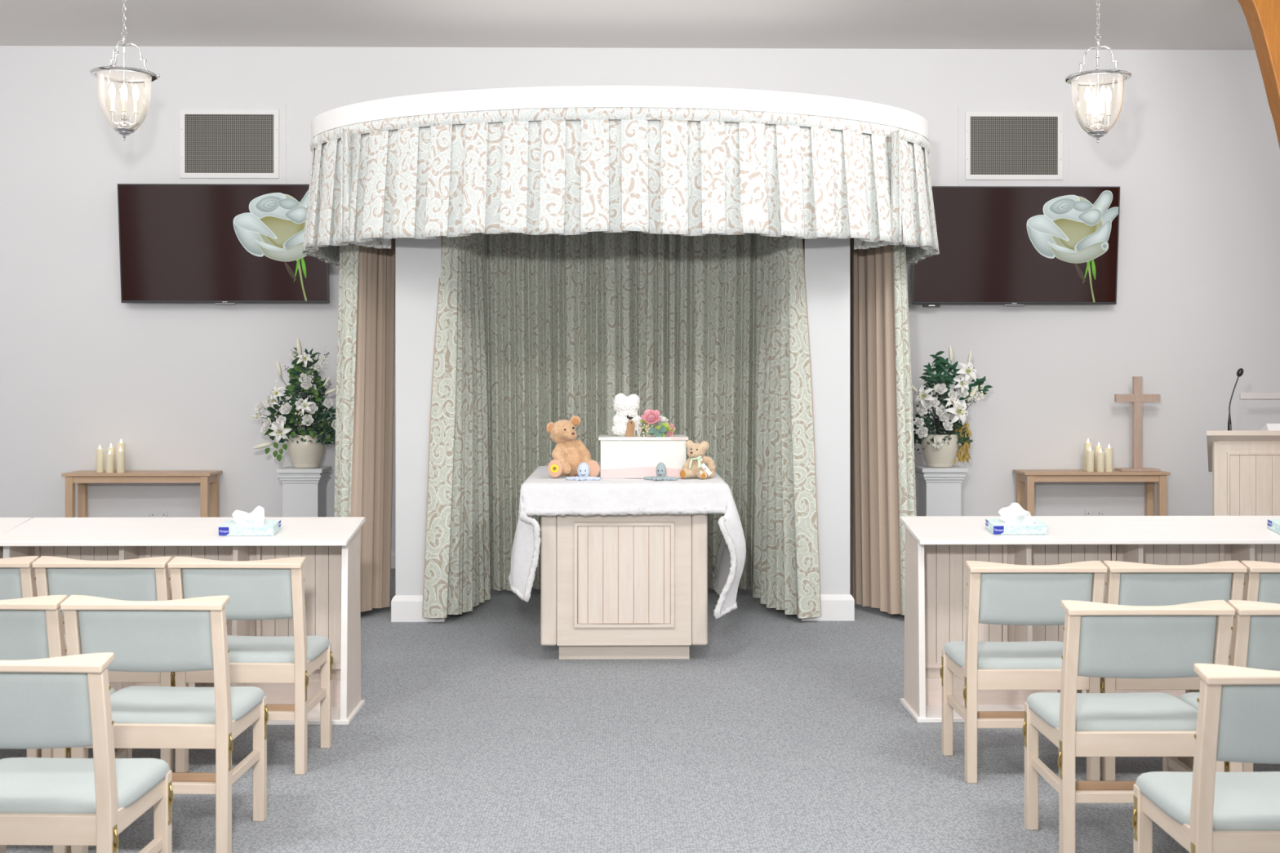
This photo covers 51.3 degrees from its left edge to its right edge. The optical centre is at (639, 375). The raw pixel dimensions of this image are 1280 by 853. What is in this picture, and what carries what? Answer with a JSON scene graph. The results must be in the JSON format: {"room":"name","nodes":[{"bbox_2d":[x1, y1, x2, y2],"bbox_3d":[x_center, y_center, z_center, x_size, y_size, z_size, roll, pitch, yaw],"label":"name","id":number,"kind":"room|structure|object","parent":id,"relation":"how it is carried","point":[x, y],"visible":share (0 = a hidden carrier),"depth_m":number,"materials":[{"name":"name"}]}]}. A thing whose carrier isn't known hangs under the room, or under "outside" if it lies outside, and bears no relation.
{"room":"crematorium chapel","nodes":[
{"label":"crematorium chapel","id":0,"kind":"room"},
{"bbox_2d":[0,0,1254,49],"bbox_3d":[-0.035,-2.605,2.510,10.800,0.100,16.020,0,0,-1],"label":"ceiling","id":1,"kind":"structure","parent":0,"point":[1124,24],"depth_m":9.72,"materials":[{"name":"paint"}]},
{"bbox_2d":[89,0,159,140],"bbox_3d":[-2.963,-1.954,7.653,0.368,1.202,0.380,0,0,-1],"label":"hanging lantern","id":2,"kind":"object","parent":1,"relation":"hanging from","point":[123,129],"visible":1,"depth_m":7.63,"materials":[{"name":"clear glass"}]},
{"bbox_2d":[108,82,139,127],"bbox_3d":[-2.963,-1.548,7.659,0.155,0.259,0.155,0,0,-1],"label":"candle","id":3,"kind":"object","parent":2,"relation":"on","point":[123,122],"depth_m":7.63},
{"bbox_2d":[1064,0,1131,142],"bbox_3d":[2.663,-1.952,7.739,0.378,1.205,0.368,0,0,-18],"label":"hanging lantern","id":4,"kind":"object","parent":1,"relation":"hanging from","point":[1097,132],"visible":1,"depth_m":7.71,"materials":[{"name":"clear glass"}]},
{"bbox_2d":[1084,85,1111,129],"bbox_3d":[2.658,-1.548,7.738,0.162,0.259,0.162,0,0,-1],"label":"bulb","id":5,"kind":"object","parent":4,"relation":"on","point":[1104,95],"depth_m":7.73,"materials":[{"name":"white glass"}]},
{"bbox_2d":[0,45,1279,551],"bbox_3d":[-0.146,-0.527,10.459,10.800,4.055,0.120,0,0,-1],"label":"wall","id":6,"kind":"structure","parent":0,"point":[1192,151],"depth_m":10.41,"materials":[{"name":"paint"}]},
{"bbox_2d":[149,510,168,517],"bbox_3d":[-3.735,1.090,10.342,0.146,0.086,0.014,0,0,-1],"label":"wall socket","id":7,"kind":"object","parent":6,"relation":"attached to","point":[153,513],"visible":0.75,"depth_m":10.34,"materials":[{"name":"white plastic"}]},
{"bbox_2d":[117,183,329,304],"bbox_3d":[-3.176,-1.004,10.215,1.597,0.913,0.138,0,0,-1],"label":"television","id":8,"kind":"object","parent":6,"relation":"attached to","point":[217,243],"visible":0.81,"depth_m":10.19,"materials":[{"name":"black plastic"}]},
{"bbox_2d":[233,190,308,300],"bbox_3d":[-2.741,-0.994,10.195,0.728,0.873,0.003,0,5,-1],"label":"picture","id":9,"kind":"object","parent":8,"relation":"attached to","point":[273,228],"depth_m":10.18},
{"bbox_2d":[173,104,286,183],"bbox_3d":[-3.185,-1.778,10.345,0.872,0.653,0.022,0,0,-1],"label":"air vent","id":10,"kind":"object","parent":6,"relation":"in","point":[213,144],"visible":0.9,"depth_m":10.34,"materials":[{"name":"metal"}]},
{"bbox_2d":[185,114,273,173],"bbox_3d":[-3.185,-1.797,10.347,0.690,0.458,0.005,0,0,-1],"label":"grille","id":11,"kind":"object","parent":10,"relation":"attached to","point":[215,143],"depth_m":10.34,"materials":[{"name":"grey metal"}]},
{"bbox_2d":[391,551,395,568],"bbox_3d":[-0.145,1.435,10.390,10.600,0.130,0.018,0,0,-1],"label":"baseboard","id":12,"kind":"structure","parent":6,"relation":"attached to","point":[393,553],"depth_m":10.36,"materials":[{"name":"white paint"}]},
{"bbox_2d":[302,85,939,266],"bbox_3d":[-0.125,-1.175,8.807,4.066,0.820,3.182,0,0,-1],"label":"canopy","id":13,"kind":"object","parent":6,"relation":"attached to","point":[562,160],"visible":0.93,"depth_m":7.41,"materials":[{"name":"white fabric"}]},
{"bbox_2d":[958,106,1069,186],"bbox_3d":[2.925,-1.778,10.431,0.872,0.653,0.022,0,0,-1],"label":"air vent","id":14,"kind":"object","parent":6,"relation":"in","point":[998,145],"visible":0.88,"depth_m":10.43,"materials":[{"name":"metal"}]},
{"bbox_2d":[970,116,1057,174],"bbox_3d":[2.925,-1.797,10.432,0.690,0.458,0.005,0,0,-1],"label":"grille","id":15,"kind":"object","parent":14,"relation":"attached to","point":[1000,145],"depth_m":10.43,"materials":[{"name":"grey metal"}]},
{"bbox_2d":[911,186,1120,305],"bbox_3d":[2.903,-0.998,10.300,1.597,0.913,0.138,0,0,-1],"label":"television","id":16,"kind":"object","parent":6,"relation":"attached to","point":[998,245],"visible":1,"depth_m":10.28,"materials":[{"name":"black plastic"}]},
{"bbox_2d":[922,304,940,306],"bbox_3d":[2.256,-0.540,10.322,0.130,0.017,0.031,0,0,-1],"label":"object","id":17,"kind":"object","parent":16,"relation":"attached to","point":[923,305],"visible":1,"depth_m":10.31,"materials":[{"name":"black plastic"}]},
{"bbox_2d":[1026,190,1120,302],"bbox_3d":[3.338,-0.988,10.280,0.728,0.873,0.003,0,5,-1],"label":"picture","id":18,"kind":"object","parent":16,"relation":"attached to","point":[1072,228],"depth_m":10.27},
{"bbox_2d":[1084,509,1102,515],"bbox_3d":[3.554,1.090,10.443,0.146,0.086,0.014,0,0,-1],"label":"wall socket","id":19,"kind":"object","parent":6,"relation":"attached to","point":[1086,512],"visible":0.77,"depth_m":10.44,"materials":[{"name":"white plastic"}]},
{"bbox_2d":[0,568,1279,852],"bbox_3d":[-0.034,1.550,2.450,10.600,0.100,15.900,0,0,-1],"label":"floor","id":20,"kind":"structure","parent":0,"point":[780,732],"depth_m":5.23,"materials":[{"name":"grey carpet"}]},
{"bbox_2d":[0,517,31,558],"bbox_3d":[-3.510,1.073,5.834,1.505,0.854,0.425,0,0,-1],"label":"desk","id":21,"kind":"object","parent":20,"relation":"on","point":[6,524],"visible":0.12,"depth_m":5.94,"materials":[{"name":"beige wood"}]},
{"bbox_2d":[0,555,66,757],"bbox_3d":[-2.516,1.091,5.226,0.520,0.818,0.524,0,0,1],"label":"chair","id":22,"kind":"object","parent":20,"relation":"on","point":[17,577],"visible":0.17,"depth_m":4.99,"materials":[{"name":"wood"}]},
{"bbox_2d":[0,595,116,852],"bbox_3d":[-2.024,1.091,4.335,0.520,0.818,0.524,0,0,1],"label":"chair","id":23,"kind":"object","parent":20,"relation":"on","point":[31,628],"visible":0.32,"depth_m":4.10,"materials":[{"name":"fabric"}]},
{"bbox_2d":[109,687,115,694],"bbox_3d":[-2.023,1.081,4.383,0.498,0.064,0.426,0,0,1],"label":"seat cushion","id":24,"kind":"object","parent":23,"relation":"on","point":[112,691],"depth_m":4.50,"materials":[{"name":"fabric"}]},
{"bbox_2d":[0,652,173,852],"bbox_3d":[-1.539,1.091,3.474,0.520,0.818,0.524,0,0,1],"label":"chair","id":25,"kind":"object","parent":20,"relation":"on","point":[60,702],"visible":1,"depth_m":3.28,"materials":[{"name":"fabric"}]},
{"bbox_2d":[0,757,169,813],"bbox_3d":[-1.538,1.081,3.522,0.498,0.064,0.426,0,0,1],"label":"seat cushion","id":26,"kind":"object","parent":25,"relation":"on","point":[28,785],"depth_m":3.46,"materials":[{"name":"fabric"}]},
{"bbox_2d":[31,555,206,771],"bbox_3d":[-2.008,1.091,5.215,0.520,0.818,0.524,0,0,1],"label":"chair","id":27,"kind":"object","parent":20,"relation":"on","point":[147,579],"visible":0.26,"depth_m":4.98,"materials":[{"name":"wood"}]},
{"bbox_2d":[61,470,222,517],"bbox_3d":[-3.788,1.118,10.168,1.110,0.764,0.320,0,0,-1],"label":"console table","id":28,"kind":"object","parent":20,"relation":"on","point":[208,480],"visible":0.62,"depth_m":10.03,"materials":[{"name":"brown wood"}]},
{"bbox_2d":[96,444,103,472],"bbox_3d":[-4.092,0.631,10.104,0.055,0.209,0.055,0,0,-1],"label":"pillar candle","id":29,"kind":"object","parent":28,"relation":"on","point":[100,452],"visible":1,"depth_m":10.08,"materials":[{"name":"beige wax"}]},
{"bbox_2d":[106,449,113,473],"bbox_3d":[-4.002,0.649,10.065,0.055,0.174,0.055,0,0,-1],"label":"pillar candle","id":30,"kind":"object","parent":28,"relation":"on","point":[109,457],"visible":1,"depth_m":10.04,"materials":[{"name":"beige wax"}]},
{"bbox_2d":[106,444,115,471],"bbox_3d":[-4.031,0.627,10.165,0.055,0.218,0.055,0,0,-1],"label":"pillar candle","id":31,"kind":"object","parent":28,"relation":"on","point":[112,449],"visible":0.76,"depth_m":10.15,"materials":[{"name":"beige wax"}]},
{"bbox_2d":[116,447,124,472],"bbox_3d":[-3.924,0.639,10.076,0.055,0.194,0.055,0,0,-1],"label":"pillar candle","id":32,"kind":"object","parent":28,"relation":"on","point":[120,454],"visible":1,"depth_m":10.05,"materials":[{"name":"beige wax"}]},
{"bbox_2d":[117,439,124,451],"bbox_3d":[-3.963,0.611,10.186,0.055,0.250,0.055,0,0,-1],"label":"pillar candle","id":33,"kind":"object","parent":28,"relation":"on","point":[122,445],"visible":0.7,"depth_m":10.16,"materials":[{"name":"beige wax"}]},
{"bbox_2d":[60,595,268,852],"bbox_3d":[-1.516,1.091,4.324,0.520,0.818,0.524,0,0,1],"label":"chair","id":34,"kind":"object","parent":20,"relation":"on","point":[187,634],"visible":0.75,"depth_m":4.12,"materials":[{"name":"wood"}]},
{"bbox_2d":[110,685,265,724],"bbox_3d":[-1.515,1.081,4.373,0.498,0.064,0.426,0,0,1],"label":"seat cushion","id":35,"kind":"object","parent":34,"relation":"on","point":[135,704],"depth_m":4.28,"materials":[{"name":"fabric"}]},
{"bbox_2d":[0,516,365,725],"bbox_3d":[-2.000,1.073,5.855,1.505,0.854,0.425,0,0,-1],"label":"desk","id":36,"kind":"object","parent":20,"relation":"on","point":[330,546],"visible":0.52,"depth_m":5.93,"materials":[{"name":"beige wood"}]},
{"bbox_2d":[218,506,280,536],"bbox_3d":[-1.692,0.627,5.789,0.236,0.125,0.130,0,0,-1],"label":"tissue box","id":37,"kind":"object","parent":36,"relation":"on","point":[243,523],"visible":1,"depth_m":5.75,"materials":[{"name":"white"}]},
{"bbox_2d":[167,556,333,774],"bbox_3d":[-1.500,1.091,5.204,0.520,0.818,0.524,0,0,1],"label":"chair","id":38,"kind":"object","parent":20,"relation":"on","point":[269,588],"visible":0.71,"depth_m":5.00,"materials":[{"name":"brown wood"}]},
{"bbox_2d":[227,635,329,662],"bbox_3d":[-1.499,1.081,5.253,0.498,0.064,0.426,0,0,1],"label":"seat cushion","id":39,"kind":"object","parent":38,"relation":"on","point":[242,649],"depth_m":5.16,"materials":[{"name":"fabric"}]},
{"bbox_2d":[275,466,332,517],"bbox_3d":[-2.474,1.090,9.831,0.334,0.820,0.334,0,0,-1],"label":"pedestal","id":40,"kind":"object","parent":20,"relation":"on","point":[304,490],"visible":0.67,"depth_m":9.70,"materials":[{"name":"grey paint"}]},
{"bbox_2d":[249,337,336,468],"bbox_3d":[-2.508,0.201,9.799,0.691,0.954,0.342,0,0,-4],"label":"flower arrangement","id":41,"kind":"object","parent":40,"relation":"on","point":[305,447],"visible":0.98,"depth_m":9.74,"materials":[{"name":"white plant"}]},
{"bbox_2d":[333,238,395,612],"bbox_3d":[-1.762,0.175,8.483,0.384,2.591,0.610,0,0,-1],"label":"curtain","id":42,"kind":"object","parent":20,"relation":"on","point":[365,401],"visible":0.71,"depth_m":8.38,"materials":[{"name":"fabric"}]},
{"bbox_2d":[391,235,449,622],"bbox_3d":[-1.354,0.037,8.272,0.324,2.925,0.324,0,0,-1],"label":"column","id":43,"kind":"structure","parent":20,"relation":"on","point":[418,262],"depth_m":8.13,"materials":[{"name":"paint"}]},
{"bbox_2d":[422,232,490,617],"bbox_3d":[-1.115,0.175,8.522,0.222,2.591,1.013,0,0,12],"label":"curtain","id":44,"kind":"object","parent":20,"relation":"on","point":[457,569],"visible":0.92,"depth_m":8.20,"materials":[{"name":"fabric"}]},
{"bbox_2d":[482,231,632,591],"bbox_3d":[-0.586,0.175,9.178,1.082,2.591,0.175,0,0,-6],"label":"curtain","id":45,"kind":"object","parent":20,"relation":"on","point":[558,308],"visible":0.63,"depth_m":9.17,"materials":[{"name":"fabric"}]},
{"bbox_2d":[540,462,707,659],"bbox_3d":[-0.095,1.035,7.864,1.000,0.930,1.890,0,0,-1],"label":"catafalque","id":46,"kind":"object","parent":20,"relation":"on","point":[629,586],"visible":0.8,"depth_m":6.96,"materials":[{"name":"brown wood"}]},
{"bbox_2d":[508,466,746,619],"bbox_3d":[-0.092,0.898,7.482,1.264,0.687,1.437,0,0,-1],"label":"blanket","id":47,"kind":"object","parent":46,"relation":"on","point":[541,494],"visible":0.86,"depth_m":6.88,"materials":[{"name":"white fabric"}]},
{"bbox_2d":[546,415,599,478],"bbox_3d":[-0.370,0.389,7.256,0.280,0.338,0.198,0,0,-9],"label":"teddy bear","id":48,"kind":"object","parent":47,"relation":"on","point":[568,453],"visible":0.92,"depth_m":7.22},
{"bbox_2d":[565,462,600,480],"bbox_3d":[-0.300,0.510,7.068,0.159,0.099,0.121,0,0,-26],"label":"toy","id":49,"kind":"object","parent":47,"relation":"on","point":[583,470],"visible":1,"depth_m":7.05,"materials":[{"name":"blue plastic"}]},
{"bbox_2d":[598,434,688,478],"bbox_3d":[0.016,0.445,7.345,0.486,0.222,0.312,0,0,-1],"label":"casket","id":50,"kind":"object","parent":47,"relation":"on","point":[635,456],"visible":0.88,"depth_m":7.20,"materials":[{"name":"white paint"}]},
{"bbox_2d":[611,392,642,436],"bbox_3d":[-0.071,0.218,7.321,0.174,0.242,0.132,0,0,-1],"label":"bear","id":51,"kind":"object","parent":50,"relation":"on","point":[625,421],"visible":0.95,"depth_m":7.29},
{"bbox_2d":[637,408,675,436],"bbox_3d":[0.095,0.265,7.242,0.196,0.167,0.102,0,0,-25],"label":"bouquet","id":52,"kind":"object","parent":50,"relation":"on","point":[650,416],"visible":1,"depth_m":7.24,"materials":[{"name":"pink plant"}]},
{"bbox_2d":[643,462,678,480],"bbox_3d":[0.111,0.510,7.074,0.159,0.099,0.121,0,0,-17],"label":"toy","id":53,"kind":"object","parent":47,"relation":"on","point":[660,470],"visible":1,"depth_m":7.05,"materials":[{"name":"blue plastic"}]},
{"bbox_2d":[680,440,715,479],"bbox_3d":[0.312,0.453,7.157,0.168,0.207,0.166,0,0,22],"label":"teddy bear","id":54,"kind":"object","parent":47,"relation":"on","point":[695,466],"visible":1,"depth_m":7.15},
{"bbox_2d":[632,231,763,589],"bbox_3d":[0.386,0.175,9.204,1.006,2.591,0.183,0,0,7],"label":"curtain","id":55,"kind":"object","parent":20,"relation":"on","point":[697,300],"visible":0.48,"depth_m":9.18,"materials":[{"name":"fabric"}]},
{"bbox_2d":[752,235,821,618],"bbox_3d":[0.891,0.175,8.554,0.230,2.591,1.006,0,0,-12],"label":"curtain","id":56,"kind":"object","parent":20,"relation":"on","point":[786,574],"visible":0.91,"depth_m":8.26,"materials":[{"name":"fabric"}]},
{"bbox_2d":[800,237,854,621],"bbox_3d":[1.146,0.037,8.307,0.324,2.925,0.324,0,0,-1],"label":"column","id":57,"kind":"structure","parent":20,"relation":"on","point":[826,260],"depth_m":8.17,"materials":[{"name":"paint"}]},
{"bbox_2d":[915,465,967,515],"bbox_3d":[2.224,1.090,9.897,0.334,0.820,0.334,0,0,-1],"label":"pedestal","id":58,"kind":"object","parent":20,"relation":"on","point":[939,488],"visible":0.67,"depth_m":9.77,"materials":[{"name":"white paint"}]},
{"bbox_2d":[911,345,992,467],"bbox_3d":[2.273,0.228,9.852,0.667,0.901,0.347,0,0,7],"label":"flower arrangement","id":59,"kind":"object","parent":58,"relation":"on","point":[940,449],"visible":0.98,"depth_m":9.80,"materials":[{"name":"white plant"}]},
{"bbox_2d":[939,560,1107,783],"bbox_3d":[1.446,1.091,5.094,0.520,0.818,0.524,0,0,0],"label":"chair","id":60,"kind":"object","parent":20,"relation":"on","point":[998,593],"visible":0.7,"depth_m":4.90,"materials":[{"name":"wood"}]},
{"bbox_2d":[943,640,1063,669],"bbox_3d":[1.446,1.081,5.143,0.498,0.064,0.426,0,0,0],"label":"seat cushion","id":61,"kind":"object","parent":60,"relation":"on","point":[1040,655],"depth_m":5.05,"materials":[{"name":"fabric"}]},
{"bbox_2d":[899,515,1279,723],"bbox_3d":[2.190,1.073,5.914,1.997,0.854,0.425,0,0,-1],"label":"desk","id":62,"kind":"object","parent":20,"relation":"on","point":[938,548],"visible":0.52,"depth_m":5.99,"materials":[{"name":"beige wood"}]},
{"bbox_2d":[985,502,1047,534],"bbox_3d":[1.646,0.624,5.835,0.236,0.132,0.130,0,0,-1],"label":"tissue box","id":63,"kind":"object","parent":62,"relation":"on","point":[1014,519],"visible":1,"depth_m":5.80,"materials":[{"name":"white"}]},
{"bbox_2d":[1266,519,1279,534],"bbox_3d":[2.893,0.631,5.838,0.236,0.122,0.130,0,0,-1],"label":"tissue box","id":64,"kind":"object","parent":62,"relation":"on","point":[1273,525],"visible":1,"depth_m":5.85,"materials":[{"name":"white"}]},
{"bbox_2d":[1012,469,1170,515],"bbox_3d":[3.469,1.118,10.269,1.110,0.764,0.320,0,0,-1],"label":"console table","id":65,"kind":"object","parent":20,"relation":"on","point":[1025,478],"visible":0.55,"depth_m":10.13,"materials":[{"name":"brown wood"}]},
{"bbox_2d":[1084,440,1091,471],"bbox_3d":[3.450,0.612,10.269,0.055,0.248,0.055,0,0,-1],"label":"pillar candle","id":66,"kind":"object","parent":65,"relation":"on","point":[1086,445],"visible":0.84,"depth_m":10.25,"materials":[{"name":"beige wax"}]},
{"bbox_2d":[1086,446,1093,471],"bbox_3d":[3.437,0.639,10.179,0.055,0.192,0.055,0,0,-1],"label":"pillar candle","id":67,"kind":"object","parent":65,"relation":"on","point":[1090,454],"visible":1,"depth_m":10.16,"materials":[{"name":"beige wax"}]},
{"bbox_2d":[1094,443,1102,471],"bbox_3d":[3.526,0.625,10.250,0.055,0.222,0.055,0,0,-1],"label":"pillar candle","id":68,"kind":"object","parent":65,"relation":"on","point":[1097,448],"visible":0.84,"depth_m":10.24,"materials":[{"name":"beige wax"}]},
{"bbox_2d":[1096,448,1104,471],"bbox_3d":[3.509,0.645,10.160,0.055,0.181,0.055,0,0,-1],"label":"pillar candle","id":69,"kind":"object","parent":65,"relation":"on","point":[1100,455],"visible":1,"depth_m":10.14,"materials":[{"name":"beige wax"}]},
{"bbox_2d":[1105,444,1112,471],"bbox_3d":[3.577,0.630,10.171,0.055,0.211,0.055,0,0,-1],"label":"pillar candle","id":70,"kind":"object","parent":65,"relation":"on","point":[1108,451],"visible":1,"depth_m":10.15,"materials":[{"name":"beige wax"}]},
{"bbox_2d":[1114,376,1160,471],"bbox_3d":[3.825,0.372,10.254,0.342,0.727,0.150,0,0,-1],"label":"wooden cross","id":71,"kind":"object","parent":65,"relation":"on","point":[1136,397],"visible":1,"depth_m":10.24,"materials":[{"name":"brown wood"}]},
{"bbox_2d":[1022,600,1235,852],"bbox_3d":[1.526,1.091,4.235,0.520,0.818,0.524,0,0,0],"label":"chair","id":72,"kind":"object","parent":20,"relation":"on","point":[1101,640],"visible":0.74,"depth_m":4.04,"materials":[{"name":"wood"}]},
{"bbox_2d":[1026,692,1197,731],"bbox_3d":[1.526,1.081,4.284,0.498,0.064,0.426,0,0,0],"label":"seat cushion","id":73,"kind":"object","parent":72,"relation":"on","point":[1143,711],"depth_m":4.19,"materials":[{"name":"fabric"}]},
{"bbox_2d":[1076,560,1247,780],"bbox_3d":[1.954,1.091,5.096,0.520,0.818,0.524,0,0,0],"label":"chair","id":74,"kind":"object","parent":20,"relation":"on","point":[1127,584],"visible":0.31,"depth_m":4.87,"materials":[{"name":"wood"}]},
{"bbox_2d":[1132,663,1279,852],"bbox_3d":[1.560,1.091,3.346,0.520,0.818,0.524,0,0,0],"label":"chair","id":75,"kind":"object","parent":20,"relation":"on","point":[1205,810],"visible":1,"depth_m":3.15,"materials":[{"name":"wood"}]},
{"bbox_2d":[1135,771,1279,831],"bbox_3d":[1.559,1.081,3.394,0.498,0.064,0.426,0,0,0],"label":"seat cushion","id":76,"kind":"object","parent":75,"relation":"on","point":[1243,801],"depth_m":3.34,"materials":[{"name":"fabric"}]},
{"bbox_2d":[1177,600,1279,772],"bbox_3d":[2.034,1.091,4.237,0.520,0.818,0.524,0,0,0],"label":"chair","id":77,"kind":"object","parent":20,"relation":"on","point":[1255,628],"visible":0.33,"depth_m":4.01,"materials":[{"name":"fabric"}]},
{"bbox_2d":[1179,692,1199,709],"bbox_3d":[2.034,1.081,4.286,0.498,0.064,0.426,0,0,0],"label":"seat cushion","id":78,"kind":"object","parent":77,"relation":"on","point":[1190,698],"depth_m":4.37,"materials":[{"name":"fabric"}]},
{"bbox_2d":[1198,560,1279,772],"bbox_3d":[2.462,1.091,5.098,0.520,0.818,0.524,0,0,0],"label":"chair","id":79,"kind":"object","parent":20,"relation":"on","point":[1262,579],"visible":0.2,"depth_m":4.86,"materials":[{"name":"wood"}]},
{"bbox_2d":[1206,431,1279,515],"bbox_3d":[4.456,0.934,9.113,1.394,1.133,0.500,0,0,-1],"label":"lectern","id":80,"kind":"object","parent":20,"relation":"on","point":[1244,466],"visible":0.62,"depth_m":8.93,"materials":[{"name":"brown wood"}]},
{"bbox_2d":[1227,368,1243,431],"bbox_3d":[4.001,0.185,8.957,0.106,0.468,0.039,0,0,-1],"label":"gooseneck microphone","id":81,"kind":"object","parent":80,"relation":"attached to","point":[1240,371],"visible":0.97,"depth_m":8.95,"materials":[{"name":"black plastic"}]},
{"bbox_2d":[1238,393,1279,399],"bbox_3d":[4.542,0.292,9.059,0.945,0.343,0.046,0,0,-1],"label":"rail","id":82,"kind":"object","parent":80,"relation":"attached to","point":[1241,396],"visible":1,"depth_m":9.03,"materials":[{"name":"white metal"}]},
{"bbox_2d":[1260,423,1279,431],"bbox_3d":[4.513,0.405,9.017,0.623,0.162,0.210,0,0,-1],"label":"paper stack","id":83,"kind":"object","parent":80,"relation":"on","point":[1268,427],"visible":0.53,"depth_m":8.93,"materials":[{"name":"white paper"}]},
{"bbox_2d":[1237,0,1279,147],"bbox_3d":[4.248,-0.522,8.540,0.927,4.045,0.160,0,0,-1],"label":"beam","id":84,"kind":"structure","parent":20,"relation":"on","point":[1262,16],"depth_m":8.48,"materials":[{"name":"orange wood"}]},
{"bbox_2d":[849,237,916,615],"bbox_3d":[1.559,0.175,8.553,0.325,2.591,0.908,0,0,-21],"label":"curtain","id":85,"kind":"object","parent":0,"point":[882,487],"visible":0.75,"depth_m":8.41,"materials":[{"name":"fabric"}]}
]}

